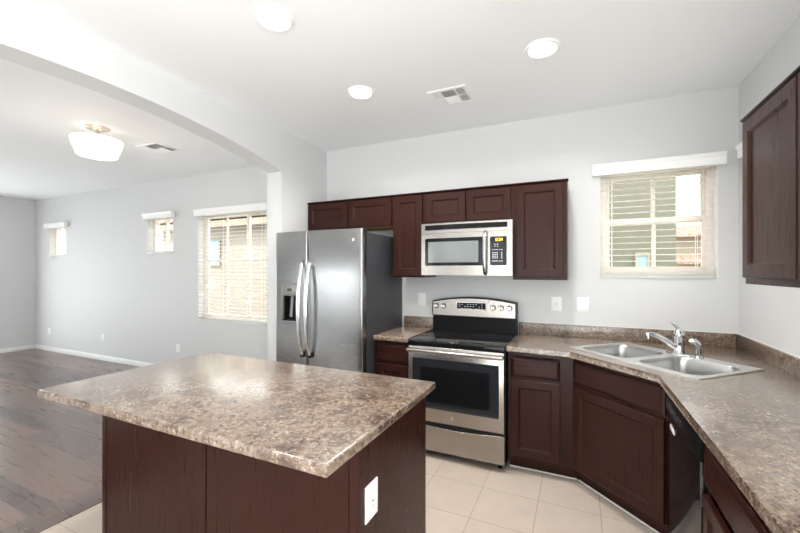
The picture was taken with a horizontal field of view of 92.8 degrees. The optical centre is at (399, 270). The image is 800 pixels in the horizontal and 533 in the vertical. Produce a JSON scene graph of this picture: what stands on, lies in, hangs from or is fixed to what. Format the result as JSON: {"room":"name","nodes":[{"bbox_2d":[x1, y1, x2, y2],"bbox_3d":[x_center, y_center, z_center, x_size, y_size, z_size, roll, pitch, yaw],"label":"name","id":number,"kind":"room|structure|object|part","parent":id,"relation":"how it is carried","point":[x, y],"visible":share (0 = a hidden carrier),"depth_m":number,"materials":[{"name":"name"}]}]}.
{"room":"kitchen","nodes":[
{"label":"kitchen","id":0,"kind":"room"},
{"bbox_2d":[0,196,34,348],"bbox_3d":[-8.300,0.074,4.157,0.160,2.770,6.995,0,0,25],"label":"wall","id":1,"kind":"structure","parent":0,"point":[17,216],"depth_m":6.88,"materials":[{"name":"white paint"}]},
{"bbox_2d":[0,344,34,353],"bbox_3d":[-6.940,1.415,6.852,0.014,0.081,0.571,0,0,25],"label":"baseboard","id":2,"kind":"structure","parent":1,"relation":"attached to","point":[27,347],"depth_m":6.89,"materials":[{"name":"white paint"}]},
{"bbox_2d":[0,349,137,528],"bbox_3d":[-5.484,1.508,2.791,6.420,0.104,6.915,0,0,25],"label":"floor","id":3,"kind":"structure","parent":0,"point":[51,451],"depth_m":3.37,"materials":[{"name":"brown wood"}]},
{"bbox_2d":[0,484,101,532],"bbox_3d":[-2.478,1.506,1.381,0.220,0.108,6.915,0,0,25],"label":"trim","id":4,"kind":"structure","parent":3,"relation":"on","point":[49,517],"depth_m":2.28,"materials":[{"name":"brown wood"}]},
{"bbox_2d":[35,166,267,363],"bbox_3d":[-3.835,0.074,5.825,6.828,2.770,0.180,0,0,25],"label":"wall","id":5,"kind":"structure","parent":0,"point":[106,282],"depth_m":5.83,"materials":[{"name":"white paint"}]},
{"bbox_2d":[49,228,65,256],"bbox_3d":[-6.073,-0.530,6.855,0.580,0.560,0.167,0,0,25],"label":"window","id":6,"kind":"structure","parent":5,"relation":"in","point":[58,244],"depth_m":6.97,"materials":[{"name":"white paint"}]},
{"bbox_2d":[43,222,67,263],"bbox_3d":[-6.077,-0.478,6.753,0.700,0.725,0.130,0,0,25],"label":"window blind","id":7,"kind":"object","parent":6,"relation":"attached to","point":[56,225],"visible":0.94,"depth_m":6.73,"materials":[{"name":"white plastic"}]},
{"bbox_3d":[-6.053,-0.530,6.899,0.580,0.560,0.070,0,0,25],"label":"frame","id":8,"kind":"part","parent":6,"relation":"part of","materials":[{"name":"white plastic"}]},
{"bbox_3d":[-6.055,-0.530,6.895,0.028,0.470,0.040,0,0,25],"label":"sash","id":9,"kind":"part","parent":6,"relation":"part of","materials":[{"name":"white plastic"}]},
{"bbox_2d":[35,344,151,366],"bbox_3d":[-3.880,1.415,5.739,6.500,0.081,0.014,0,0,25],"label":"baseboard","id":10,"kind":"structure","parent":5,"relation":"attached to","point":[41,347],"depth_m":6.27,"materials":[{"name":"white paint"}]},
{"bbox_2d":[148,218,172,253],"bbox_3d":[-3.479,-0.530,5.638,0.590,0.560,0.167,0,0,25],"label":"window","id":11,"kind":"structure","parent":5,"relation":"in","point":[168,219],"depth_m":5.76,"materials":[{"name":"white paint"}]},
{"bbox_2d":[142,211,174,262],"bbox_3d":[-3.488,-0.478,5.538,0.660,0.725,0.130,0,0,25],"label":"window blind","id":12,"kind":"object","parent":11,"relation":"attached to","point":[165,214],"visible":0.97,"depth_m":5.53,"materials":[{"name":"white plastic"}]},
{"bbox_3d":[-3.682,-0.435,5.620,0.018,0.640,0.018,0,0,25],"label":"pull cord","id":13,"kind":"part","parent":12,"relation":"part of","materials":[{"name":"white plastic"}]},
{"bbox_3d":[-3.354,-0.508,5.517,0.004,0.495,0.054,0,0,25],"label":"ladder cord","id":14,"kind":"part","parent":12,"relation":"part of","materials":[{"name":"white plastic"}]},
{"bbox_3d":[-3.461,-0.530,5.678,0.028,0.470,0.040,0,0,25],"label":"sash","id":15,"kind":"part","parent":11,"relation":"part of","materials":[{"name":"white plastic"}]},
{"bbox_2d":[176,344,179,352],"bbox_3d":[-3.145,1.097,5.397,0.075,0.118,0.009,0,0,25],"label":"wall outlet","id":16,"kind":"object","parent":5,"relation":"attached to","point":[177,345],"visible":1,"depth_m":5.39,"materials":[{"name":"white plastic"}]},
{"bbox_2d":[197,211,266,324],"bbox_3d":[-1.995,-0.068,4.942,1.650,1.475,0.167,0,0,25],"label":"window","id":17,"kind":"structure","parent":5,"relation":"in","point":[200,219],"depth_m":5.23,"materials":[{"name":"white paint"}]},
{"bbox_2d":[193,202,267,324],"bbox_3d":[-2.005,-0.080,4.842,1.704,1.491,0.130,0,0,25],"label":"window blind","id":18,"kind":"object","parent":17,"relation":"attached to","point":[255,207],"visible":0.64,"depth_m":4.93,"materials":[{"name":"white plastic"}]},
{"bbox_3d":[-2.304,-0.038,5.024,0.004,1.395,0.054,0,0,25],"label":"ladder cord","id":19,"kind":"part","parent":18,"relation":"part of","materials":[{"name":"white fabric"}]},
{"bbox_3d":[-2.019,0.655,4.891,1.638,0.020,0.052,0,0,25],"label":"rail","id":20,"kind":"part","parent":18,"relation":"part of","materials":[{"name":"white plastic"}]},
{"bbox_2d":[0,0,326,360],"bbox_3d":[-2.280,0.074,1.277,0.188,2.770,6.575,0,0,25],"label":"wall","id":21,"kind":"structure","parent":0,"point":[295,169],"depth_m":2.76,"materials":[{"name":"white paint"}]},
{"bbox_2d":[40,449,656,532],"bbox_3d":[0.235,1.510,0.053,5.820,0.100,6.815,0,0,25],"label":"floor","id":22,"kind":"structure","parent":0,"point":[464,495],"depth_m":2.37,"materials":[{"name":"beige tile"}]},
{"bbox_2d":[102,397,425,532],"bbox_3d":[-0.669,1.022,1.855,1.467,0.874,0.638,0,0,25],"label":"kitchen island","id":23,"kind":"object","parent":22,"relation":"on","point":[154,481],"visible":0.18,"depth_m":1.56,"materials":[{"name":"brown wood"}]},
{"bbox_3d":[-1.455,1.022,1.877,0.026,0.874,0.010,0,0,25],"label":"corner trim","id":24,"kind":"part","parent":23,"relation":"part of","materials":[{"name":"brown wood"}]},
{"bbox_3d":[-1.125,1.022,1.724,0.695,0.874,0.006,0,0,25],"label":"panel","id":25,"kind":"part","parent":23,"relation":"part of","materials":[{"name":"brown wood"}]},
{"bbox_2d":[37,352,435,477],"bbox_3d":[-0.747,0.565,1.813,1.618,0.039,0.894,0,0,25],"label":"island countertop","id":26,"kind":"structure","parent":23,"relation":"on","point":[305,418],"depth_m":1.56,"materials":[{"name":"stone"}]},
{"bbox_3d":[-0.482,1.022,1.422,0.689,0.874,0.006,0,0,25],"label":"panel","id":27,"kind":"part","parent":23,"relation":"part of","materials":[{"name":"brown wood"}]},
{"bbox_3d":[-0.153,1.022,1.266,0.032,0.874,0.010,0,0,25],"label":"corner trim","id":28,"kind":"part","parent":23,"relation":"part of","materials":[{"name":"brown wood"}]},
{"bbox_2d":[365,477,377,524],"bbox_3d":[-0.098,0.802,1.333,0.010,0.125,0.085,0,0,25],"label":"wall outlet","id":29,"kind":"object","parent":23,"relation":"attached to","point":[371,491],"visible":1,"depth_m":1.32,"materials":[{"name":"white plastic"}]},
{"bbox_2d":[370,488,374,511],"bbox_3d":[-0.096,0.802,1.332,0.003,0.066,0.034,0,0,25],"label":"receptacle","id":30,"kind":"object","parent":29,"relation":"attached to","point":[372,490],"depth_m":1.33,"materials":[{"name":"white plastic"}]},
{"bbox_3d":[-0.014,1.022,1.532,0.006,0.874,0.586,0,0,25],"label":"panel","id":31,"kind":"part","parent":23,"relation":"part of","materials":[{"name":"brown wood"}]},
{"bbox_3d":[-0.546,0.973,2.118,1.467,0.774,0.019,0,0,25],"label":"frame","id":32,"kind":"part","parent":23,"relation":"part of","materials":[{"name":"brown wood"}]},
{"bbox_2d":[276,228,401,373],"bbox_3d":[-0.576,0.556,3.578,0.918,1.806,0.866,0,0,25],"label":"refrigerator","id":33,"kind":"object","parent":22,"relation":"on","point":[337,289],"visible":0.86,"depth_m":3.24,"materials":[{"name":"grey metal"}]},
{"bbox_3d":[-0.980,0.170,3.397,0.150,0.105,0.019,0,0,25],"label":"dispenser control panel","id":34,"kind":"part","parent":33,"relation":"part of","materials":[{"name":"grey metal"}]},
{"bbox_3d":[-0.957,0.499,3.414,0.366,1.691,0.071,0,0,25],"label":"freezer door","id":35,"kind":"part","parent":33,"relation":"part of","materials":[{"name":"silver metal"}]},
{"bbox_3d":[-0.860,0.330,3.276,0.035,0.816,0.077,0,0,25],"label":"handle","id":36,"kind":"part","parent":33,"relation":"part of","materials":[{"name":"silver metal"}]},
{"bbox_3d":[-0.787,0.330,3.242,0.035,0.816,0.077,0,0,25],"label":"handle","id":37,"kind":"part","parent":33,"relation":"part of","materials":[{"name":"silver metal"}]},
{"bbox_3d":[-0.538,0.499,3.217,0.544,1.691,0.072,0,0,25],"label":"door","id":38,"kind":"part","parent":33,"relation":"part of","materials":[{"name":"silver metal"}]},
{"bbox_2d":[376,340,408,377],"bbox_3d":[0.062,1.022,3.449,0.322,0.874,0.612,0,0,25],"label":"base cabinet","id":39,"kind":"object","parent":22,"relation":"on","point":[391,356],"visible":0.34,"depth_m":3.18,"materials":[{"name":"brown wood"}]},
{"bbox_3d":[-0.064,0.689,3.181,0.282,0.142,0.019,0,0,25],"label":"drawer","id":40,"kind":"part","parent":39,"relation":"part of","materials":[{"name":"brown wood"}]},
{"bbox_3d":[-0.064,1.060,3.181,0.282,0.550,0.019,0,0,25],"label":"door","id":41,"kind":"part","parent":39,"relation":"part of","materials":[{"name":"brown wood"}]},
{"bbox_3d":[-0.062,1.060,3.185,0.160,0.428,0.006,0,0,25],"label":"inset panel","id":42,"kind":"part","parent":39,"relation":"part of","materials":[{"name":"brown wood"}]},
{"bbox_2d":[373,316,432,342],"bbox_3d":[0.057,0.515,3.439,0.326,0.139,0.632,0,0,25],"label":"countertop","id":43,"kind":"structure","parent":39,"relation":"on","point":[413,326],"depth_m":3.48,"materials":[{"name":"stone"}]},
{"bbox_2d":[406,297,517,468],"bbox_3d":[0.534,0.847,3.158,0.760,1.226,0.728,0,0,25],"label":"electric range","id":44,"kind":"object","parent":22,"relation":"on","point":[465,353],"visible":0.94,"depth_m":2.90,"materials":[{"name":"silver metal"}]},
{"bbox_3d":[0.386,0.622,2.843,0.737,0.030,0.032,0,0,25],"label":"handle","id":45,"kind":"part","parent":44,"relation":"part of","materials":[{"name":"silver metal"}]},
{"bbox_3d":[0.414,0.883,2.903,0.752,0.583,0.042,0,0,25],"label":"oven door","id":46,"kind":"part","parent":44,"relation":"part of","materials":[{"name":"silver metal"}]},
{"bbox_2d":[408,329,516,351],"bbox_3d":[0.535,0.557,3.161,0.760,0.052,0.612,0,0,25],"label":"cooktop","id":47,"kind":"object","parent":44,"relation":"in","point":[462,340],"depth_m":3.03,"materials":[{"name":"black glass"}]},
{"bbox_3d":[0.414,1.295,2.903,0.752,0.204,0.042,0,0,25],"label":"storage drawer","id":48,"kind":"part","parent":44,"relation":"part of","materials":[{"name":"silver metal"}]},
{"bbox_2d":[508,351,578,479],"bbox_3d":[1.130,1.022,2.948,0.478,0.874,0.612,0,0,25],"label":"base cabinet","id":49,"kind":"object","parent":22,"relation":"on","point":[540,387],"visible":0.88,"depth_m":2.69,"materials":[{"name":"brown wood"}]},
{"bbox_3d":[0.959,1.060,2.706,0.208,0.427,0.006,0,0,25],"label":"inset panel","id":50,"kind":"part","parent":49,"relation":"part of","materials":[{"name":"brown wood"}]},
{"bbox_3d":[0.957,0.695,2.702,0.330,0.142,0.019,0,0,25],"label":"drawer","id":51,"kind":"part","parent":49,"relation":"part of","materials":[{"name":"brown wood"}]},
{"bbox_3d":[0.957,1.060,2.702,0.330,0.549,0.019,0,0,25],"label":"door","id":52,"kind":"part","parent":49,"relation":"part of","materials":[{"name":"brown wood"}]},
{"bbox_2d":[507,321,799,532],"bbox_3d":[1.101,0.513,1.695,1.497,0.143,2.904,0,0,25],"label":"countertop","id":53,"kind":"structure","parent":49,"relation":"on","point":[750,422],"depth_m":1.65,"materials":[{"name":"stone"}]},
{"bbox_2d":[570,342,764,379],"bbox_3d":[1.600,0.630,2.391,0.540,0.181,0.850,0,0,-20],"label":"sink","id":54,"kind":"object","parent":53,"relation":"in","point":[651,357],"visible":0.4,"depth_m":2.36,"materials":[{"name":"silver metal"}]},
{"bbox_3d":[1.501,0.630,2.581,0.396,0.180,0.360,0,0,-20],"label":"bowl","id":55,"kind":"part","parent":54,"relation":"part of","materials":[{"name":"silver metal"}]},
{"bbox_3d":[1.646,0.630,2.181,0.396,0.180,0.360,0,0,-20],"label":"bowl","id":56,"kind":"part","parent":54,"relation":"part of","materials":[{"name":"silver metal"}]},
{"bbox_2d":[688,338,703,358],"bbox_3d":[1.836,0.480,2.362,0.054,0.118,0.077,0,0,-43],"label":"sprayer","id":57,"kind":"object","parent":54,"relation":"on","point":[695,342],"visible":1,"depth_m":2.35,"materials":[{"name":"silver metal"}]},
{"bbox_2d":[645,322,692,356],"bbox_3d":[1.755,0.440,2.493,0.257,0.199,0.123,0,0,32],"label":"faucet","id":58,"kind":"object","parent":53,"relation":"on","point":[678,348],"visible":1,"depth_m":2.46,"materials":[{"name":"silver metal"}]},
{"bbox_3d":[1.718,0.464,2.491,0.203,0.121,0.040,0,0,18],"label":"spout","id":59,"kind":"part","parent":58,"relation":"part of","materials":[{"name":"silver metal"}]},
{"bbox_3d":[1.801,0.366,2.492,0.032,0.051,0.077,0,0,-6],"label":"lever","id":60,"kind":"part","parent":58,"relation":"part of","materials":[{"name":"silver metal"}]},
{"bbox_2d":[573,359,667,532],"bbox_3d":[1.433,1.022,2.341,0.329,0.874,0.711,0,0,-20],"label":"base cabinet","id":61,"kind":"object","parent":22,"relation":"on","point":[620,419],"visible":0.83,"depth_m":2.23,"materials":[{"name":"brown wood"}]},
{"bbox_3d":[1.290,1.060,2.294,0.007,0.417,0.487,0,0,-20],"label":"inset panel","id":62,"kind":"part","parent":61,"relation":"part of","materials":[{"name":"brown wood"}]},
{"bbox_3d":[1.286,0.690,2.293,0.019,0.152,0.620,0,0,-20],"label":"false drawer","id":63,"kind":"part","parent":61,"relation":"part of","materials":[{"name":"brown wood"}]},
{"bbox_2d":[666,393,707,532],"bbox_3d":[1.503,1.026,1.572,0.598,0.866,0.598,0,0,25],"label":"dishwasher","id":64,"kind":"object","parent":22,"relation":"on","point":[687,486],"visible":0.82,"depth_m":1.60,"materials":[{"name":"black metal"}]},
{"bbox_3d":[1.258,0.653,1.686,0.058,0.116,0.598,0,0,25],"label":"control panel","id":65,"kind":"part","parent":64,"relation":"part of","materials":[{"name":"black plastic"}]},
{"bbox_3d":[1.125,0.797,1.420,0.010,0.164,0.002,0,0,25],"label":"door edge trim","id":66,"kind":"part","parent":64,"relation":"part of","materials":[{"name":"silver metal"}]},
{"bbox_2d":[703,446,771,532],"bbox_3d":[1.239,1.022,0.946,0.613,0.874,0.750,0,0,25],"label":"base cabinet","id":67,"kind":"object","parent":22,"relation":"on","point":[726,509],"visible":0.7,"depth_m":1.21,"materials":[{"name":"brown wood"}]},
{"bbox_3d":[0.987,0.973,1.065,0.019,0.774,0.750,0,0,25],"label":"frame","id":68,"kind":"part","parent":67,"relation":"part of","materials":[{"name":"brown wood"}]},
{"bbox_3d":[1.048,1.077,1.238,0.019,0.515,0.356,0,0,25],"label":"door","id":69,"kind":"part","parent":67,"relation":"part of","materials":[{"name":"brown wood"}]},
{"bbox_2d":[0,0,799,200],"bbox_3d":[-2.688,-1.385,1.523,12.560,0.150,6.995,0,0,25],"label":"ceiling","id":70,"kind":"structure","parent":0,"point":[296,81],"depth_m":2.43,"materials":[{"name":"white paint"}]},
{"bbox_2d":[68,124,123,160],"bbox_3d":[-2.778,-1.181,3.496,0.400,0.258,0.400,0,0,25],"label":"ceiling lamp","id":71,"kind":"object","parent":70,"relation":"attached to","point":[96,146],"visible":1,"depth_m":3.40,"materials":[{"name":"white glass"}]},
{"bbox_2d":[136,142,180,153],"bbox_3d":[-2.580,-1.305,4.071,0.330,0.011,0.280,0,0,25],"label":"ceiling vent","id":72,"kind":"object","parent":70,"relation":"in","point":[155,147],"visible":1,"depth_m":4.06,"materials":[{"name":"white plastic"}]},
{"bbox_2d":[255,5,293,31],"bbox_3d":[-0.651,-1.302,1.979,0.196,0.016,0.196,0,0,25],"label":"recessed light","id":73,"kind":"object","parent":70,"relation":"in","point":[274,18],"visible":1,"depth_m":1.97,"materials":[{"name":"white plastic"}]},
{"bbox_2d":[348,85,373,98],"bbox_3d":[-0.286,-1.302,2.793,0.196,0.016,0.196,0,0,25],"label":"recessed light","id":74,"kind":"object","parent":70,"relation":"in","point":[358,92],"visible":1,"depth_m":2.79,"materials":[{"name":"white plastic"}]},
{"bbox_2d":[427,84,474,106],"bbox_3d":[0.385,-1.305,2.857,0.290,0.011,0.270,0,0,25],"label":"ceiling vent","id":75,"kind":"object","parent":70,"relation":"in","point":[459,94],"visible":1,"depth_m":2.84,"materials":[{"name":"white plastic"}]},
{"bbox_2d":[525,38,560,58],"bbox_3d":[0.838,-1.302,2.240,0.196,0.016,0.196,0,0,25],"label":"recessed light","id":76,"kind":"object","parent":70,"relation":"in","point":[544,47],"visible":1,"depth_m":2.23,"materials":[{"name":"white plastic"}]},
{"bbox_2d":[327,85,738,334],"bbox_3d":[0.918,0.074,3.540,3.718,2.770,0.280,0,0,25],"label":"wall","id":77,"kind":"structure","parent":0,"point":[566,145],"depth_m":3.13,"materials":[{"name":"white paint"}]},
{"bbox_2d":[307,195,392,230],"bbox_3d":[-0.438,-0.550,3.834,0.970,0.285,0.340,0,0,25],"label":"upper cabinet","id":78,"kind":"object","parent":77,"relation":"attached to","point":[375,213],"visible":0.93,"depth_m":3.66,"materials":[{"name":"brown wood"}]},
{"bbox_3d":[-0.721,-0.542,3.794,0.340,0.124,0.006,0,0,25],"label":"inset panel","id":79,"kind":"part","parent":78,"relation":"part of","materials":[{"name":"brown wood"}]},
{"bbox_3d":[-0.722,-0.542,3.790,0.468,0.252,0.019,0,0,25],"label":"door","id":80,"kind":"part","parent":78,"relation":"part of","materials":[{"name":"brown wood"}]},
{"bbox_3d":[-0.503,-0.682,3.696,0.970,0.020,0.028,0,0,25],"label":"moulding","id":81,"kind":"part","parent":78,"relation":"part of","materials":[{"name":"brown wood"}]},
{"bbox_3d":[-0.287,-0.542,3.586,0.462,0.252,0.019,0,0,25],"label":"door","id":82,"kind":"part","parent":78,"relation":"part of","materials":[{"name":"brown wood"}]},
{"bbox_3d":[-0.285,-0.542,3.590,0.334,0.124,0.006,0,0,25],"label":"inset panel","id":83,"kind":"part","parent":78,"relation":"part of","materials":[{"name":"brown wood"}]},
{"bbox_2d":[392,192,435,276],"bbox_3d":[0.139,-0.317,3.563,0.304,0.752,0.340,0,0,25],"label":"upper cabinet","id":84,"kind":"object","parent":77,"relation":"attached to","point":[408,209],"visible":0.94,"depth_m":3.42,"materials":[{"name":"brown wood"}]},
{"bbox_3d":[0.074,-0.682,3.425,0.304,0.020,0.028,0,0,25],"label":"moulding","id":85,"kind":"part","parent":84,"relation":"part of","materials":[{"name":"brown wood"}]},
{"bbox_3d":[0.072,-0.312,3.422,0.152,0.584,0.006,0,0,25],"label":"inset panel","id":86,"kind":"part","parent":84,"relation":"part of","materials":[{"name":"brown wood"}]},
{"bbox_3d":[0.071,-0.312,3.418,0.280,0.712,0.019,0,0,25],"label":"door","id":87,"kind":"part","parent":84,"relation":"part of","materials":[{"name":"brown wood"}]},
{"bbox_2d":[404,316,432,327],"bbox_3d":[0.188,0.495,3.717,0.326,0.100,0.019,0,0,25],"label":"backsplash","id":88,"kind":"structure","parent":77,"relation":"attached to","point":[418,321],"depth_m":3.71,"materials":[{"name":"stone"}]},
{"bbox_2d":[418,293,425,304],"bbox_3d":[0.213,0.276,3.711,0.080,0.118,0.010,0,0,25],"label":"light switch","id":89,"kind":"object","parent":77,"relation":"attached to","point":[421,296],"visible":1,"depth_m":3.71,"materials":[{"name":"white plastic"}]},
{"bbox_2d":[423,184,512,223],"bbox_3d":[0.621,-0.550,3.337,0.762,0.284,0.340,0,0,25],"label":"upper cabinet","id":90,"kind":"object","parent":77,"relation":"attached to","point":[494,202],"visible":0.88,"depth_m":3.17,"materials":[{"name":"brown wood"}]},
{"bbox_3d":[0.389,-0.542,3.273,0.228,0.124,0.006,0,0,25],"label":"inset panel","id":91,"kind":"part","parent":90,"relation":"part of","materials":[{"name":"brown wood"}]},
{"bbox_3d":[0.388,-0.542,3.269,0.356,0.252,0.019,0,0,25],"label":"door","id":92,"kind":"part","parent":90,"relation":"part of","materials":[{"name":"brown wood"}]},
{"bbox_2d":[421,219,513,275],"bbox_3d":[0.599,-0.183,3.268,0.760,0.442,0.464,0,0,25],"label":"microwave","id":93,"kind":"object","parent":90,"relation":"attached to","point":[486,247],"visible":0.99,"depth_m":3.08,"materials":[{"name":"grey metal"}]},
{"bbox_3d":[0.438,-0.138,3.160,0.560,0.351,0.036,0,0,25],"label":"door","id":94,"kind":"part","parent":93,"relation":"part of","materials":[{"name":"silver metal"}]},
{"bbox_3d":[0.528,-0.357,3.118,0.760,0.083,0.036,0,0,25],"label":"panel","id":95,"kind":"part","parent":93,"relation":"part of","materials":[{"name":"silver metal"}]},
{"bbox_3d":[0.671,-0.143,3.011,0.032,0.356,0.059,0,0,25],"label":"handle","id":96,"kind":"part","parent":93,"relation":"part of","materials":[{"name":"silver metal"}]},
{"bbox_3d":[0.773,-0.157,2.995,0.129,0.228,0.006,0,0,21],"label":"control panel","id":97,"kind":"part","parent":93,"relation":"part of","materials":[{"name":"black plastic"}]},
{"bbox_3d":[0.784,-0.138,3.000,0.198,0.351,0.032,0,0,25],"label":"panel","id":98,"kind":"part","parent":93,"relation":"part of","materials":[{"name":"silver metal"}]},
{"bbox_3d":[0.556,-0.682,3.199,0.762,0.020,0.028,0,0,25],"label":"moulding","id":99,"kind":"part","parent":90,"relation":"part of","materials":[{"name":"brown wood"}]},
{"bbox_3d":[0.723,-0.542,3.117,0.230,0.124,0.006,0,0,25],"label":"inset panel","id":100,"kind":"part","parent":90,"relation":"part of","materials":[{"name":"brown wood"}]},
{"bbox_3d":[0.722,-0.542,3.113,0.358,0.252,0.019,0,0,25],"label":"door","id":101,"kind":"part","parent":90,"relation":"part of","materials":[{"name":"brown wood"}]},
{"bbox_2d":[513,178,567,279],"bbox_3d":[1.149,-0.310,3.090,0.404,0.764,0.340,0,0,25],"label":"upper cabinet","id":102,"kind":"object","parent":77,"relation":"attached to","point":[540,208],"visible":1,"depth_m":2.94,"materials":[{"name":"brown wood"}]},
{"bbox_3d":[1.079,-0.310,2.950,0.212,0.588,0.006,0,0,25],"label":"inset panel","id":103,"kind":"part","parent":102,"relation":"part of","materials":[{"name":"brown wood"}]},
{"bbox_3d":[1.084,-0.682,2.951,0.404,0.020,0.028,0,0,25],"label":"moulding","id":104,"kind":"part","parent":102,"relation":"part of","materials":[{"name":"brown wood"}]},
{"bbox_2d":[551,297,561,310],"bbox_3d":[1.312,0.279,3.195,0.080,0.118,0.010,0,0,25],"label":"wall outlet","id":105,"kind":"object","parent":77,"relation":"attached to","point":[556,302],"visible":1,"depth_m":3.19,"materials":[{"name":"white plastic"}]},
{"bbox_2d":[554,300,558,307],"bbox_3d":[1.312,0.279,3.193,0.034,0.066,0.003,0,0,25],"label":"receptacle","id":106,"kind":"object","parent":105,"relation":"attached to","point":[556,302],"depth_m":3.19,"materials":[{"name":"grey plastic"}]},
{"bbox_2d":[577,297,588,311],"bbox_3d":[1.494,0.277,3.110,0.090,0.118,0.010,0,0,25],"label":"light switch","id":107,"kind":"object","parent":77,"relation":"attached to","point":[582,302],"visible":1,"depth_m":3.11,"materials":[{"name":"white plastic"}]},
{"bbox_2d":[600,166,717,277],"bbox_3d":[1.975,-0.378,2.961,0.750,0.865,0.152,0,0,25],"label":"window","id":108,"kind":"structure","parent":77,"relation":"in","point":[706,253],"depth_m":2.94,"materials":[{"name":"white paint"}]},
{"bbox_2d":[592,151,727,277],"bbox_3d":[1.938,-0.395,2.904,0.844,0.891,0.130,0,0,25],"label":"window blind","id":109,"kind":"object","parent":108,"relation":"attached to","point":[719,158],"visible":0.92,"depth_m":2.89,"materials":[{"name":"white plastic"}]},
{"bbox_3d":[1.700,-0.355,3.058,0.004,0.800,0.054,0,0,25],"label":"ladder cord","id":110,"kind":"part","parent":109,"relation":"part of","materials":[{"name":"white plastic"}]},
{"bbox_3d":[1.962,0.041,2.934,0.738,0.020,0.052,0,0,25],"label":"rail","id":111,"kind":"part","parent":109,"relation":"part of","materials":[{"name":"white"}]},
{"bbox_3d":[2.198,-0.355,2.824,0.004,0.800,0.054,0,0,25],"label":"ladder cord","id":112,"kind":"part","parent":109,"relation":"part of","materials":[{"name":"white fabric"}]},
{"bbox_3d":[2.210,-0.630,2.776,0.016,0.250,0.016,0,0,25],"label":"pull cord","id":113,"kind":"part","parent":109,"relation":"part of","materials":[{"name":"white plastic"}]},
{"bbox_2d":[739,15,799,356],"bbox_3d":[1.890,0.074,1.425,0.160,2.770,3.285,0,0,25],"label":"wall","id":114,"kind":"structure","parent":0,"point":[770,315],"depth_m":2.26,"materials":[{"name":"white paint"}]},
{"bbox_2d":[519,322,799,378],"bbox_3d":[1.101,0.495,1.695,1.497,0.100,2.904,0,0,25],"label":"backsplash","id":115,"kind":"structure","parent":114,"relation":"attached to","point":[786,362],"depth_m":2.81,"materials":[{"name":"stone"}]},
{"bbox_2d":[735,141,741,158],"bbox_3d":[2.147,-0.395,2.168,0.130,0.891,0.850,0,0,25],"label":"window blind","id":116,"kind":"object","parent":114,"relation":"attached to","point":[738,147],"visible":0.02,"depth_m":2.54,"materials":[{"name":"white"}]},
{"bbox_2d":[740,65,799,287],"bbox_3d":[1.514,-0.317,1.229,0.355,0.752,1.002,0,0,25],"label":"upper cabinet","id":117,"kind":"object","parent":114,"relation":"attached to","point":[771,129],"visible":1,"depth_m":1.48,"materials":[{"name":"brown wood"}]},
{"bbox_3d":[1.464,-0.319,1.508,0.006,0.572,0.344,0,0,25],"label":"inset panel","id":118,"kind":"part","parent":117,"relation":"part of","materials":[{"name":"brown wood"}]},
{"bbox_3d":[1.369,-0.682,1.298,0.028,0.020,1.002,0,0,25],"label":"moulding","id":119,"kind":"part","parent":117,"relation":"part of","materials":[{"name":"brown wood"}]},
{"bbox_3d":[1.377,-0.315,1.287,0.019,0.748,0.990,0,0,25],"label":"frame","id":120,"kind":"part","parent":117,"relation":"part of","materials":[{"name":"brown wood"}]},
{"bbox_3d":[1.256,-0.319,1.075,0.019,0.700,0.468,0,0,25],"label":"door","id":121,"kind":"part","parent":117,"relation":"part of","materials":[{"name":"brown wood"}]},
{"label":"outside","id":122,"kind":"structure","parent":0,"visible":0},
{"bbox_3d":[15.668,1.760,33.394,120.000,0.100,66.225,0,0,25],"label":"ground","id":123,"kind":"structure","parent":122,"visible":0},
{"bbox_2d":[160,215,266,316],"bbox_3d":[-2.164,-0.473,11.868,8.200,4.366,6.350,0,0,25],"label":"house","id":124,"kind":"structure","parent":123,"relation":"on","point":[262,254],"depth_m":9.62,"materials":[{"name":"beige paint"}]},
{"bbox_3d":[-4.905,-0.466,10.028,0.500,0.650,0.030,0,0,25],"label":"pane","id":125,"kind":"part","parent":124,"relation":"part of","materials":[{"name":"teal"}]},
{"bbox_2d":[609,177,675,266],"bbox_3d":[3.283,-1.122,8.291,3.900,5.663,5.400,0,0,25],"label":"house","id":126,"kind":"structure","parent":123,"relation":"on","point":[639,254],"depth_m":5.61,"materials":[{"name":"green paint"}]},
{"bbox_3d":[3.566,0.009,5.612,0.130,0.500,0.030,0,0,25],"label":"pane","id":127,"kind":"part","parent":126,"relation":"part of","materials":[{"name":"teal"}]},
{"bbox_2d":[676,224,700,266],"bbox_3d":[15.900,-0.280,17.172,7.400,3.979,7.400,0,0,25],"label":"house","id":128,"kind":"structure","parent":123,"relation":"on","point":[683,246],"depth_m":16.27,"materials":[{"name":"beige paint"}]}
]}

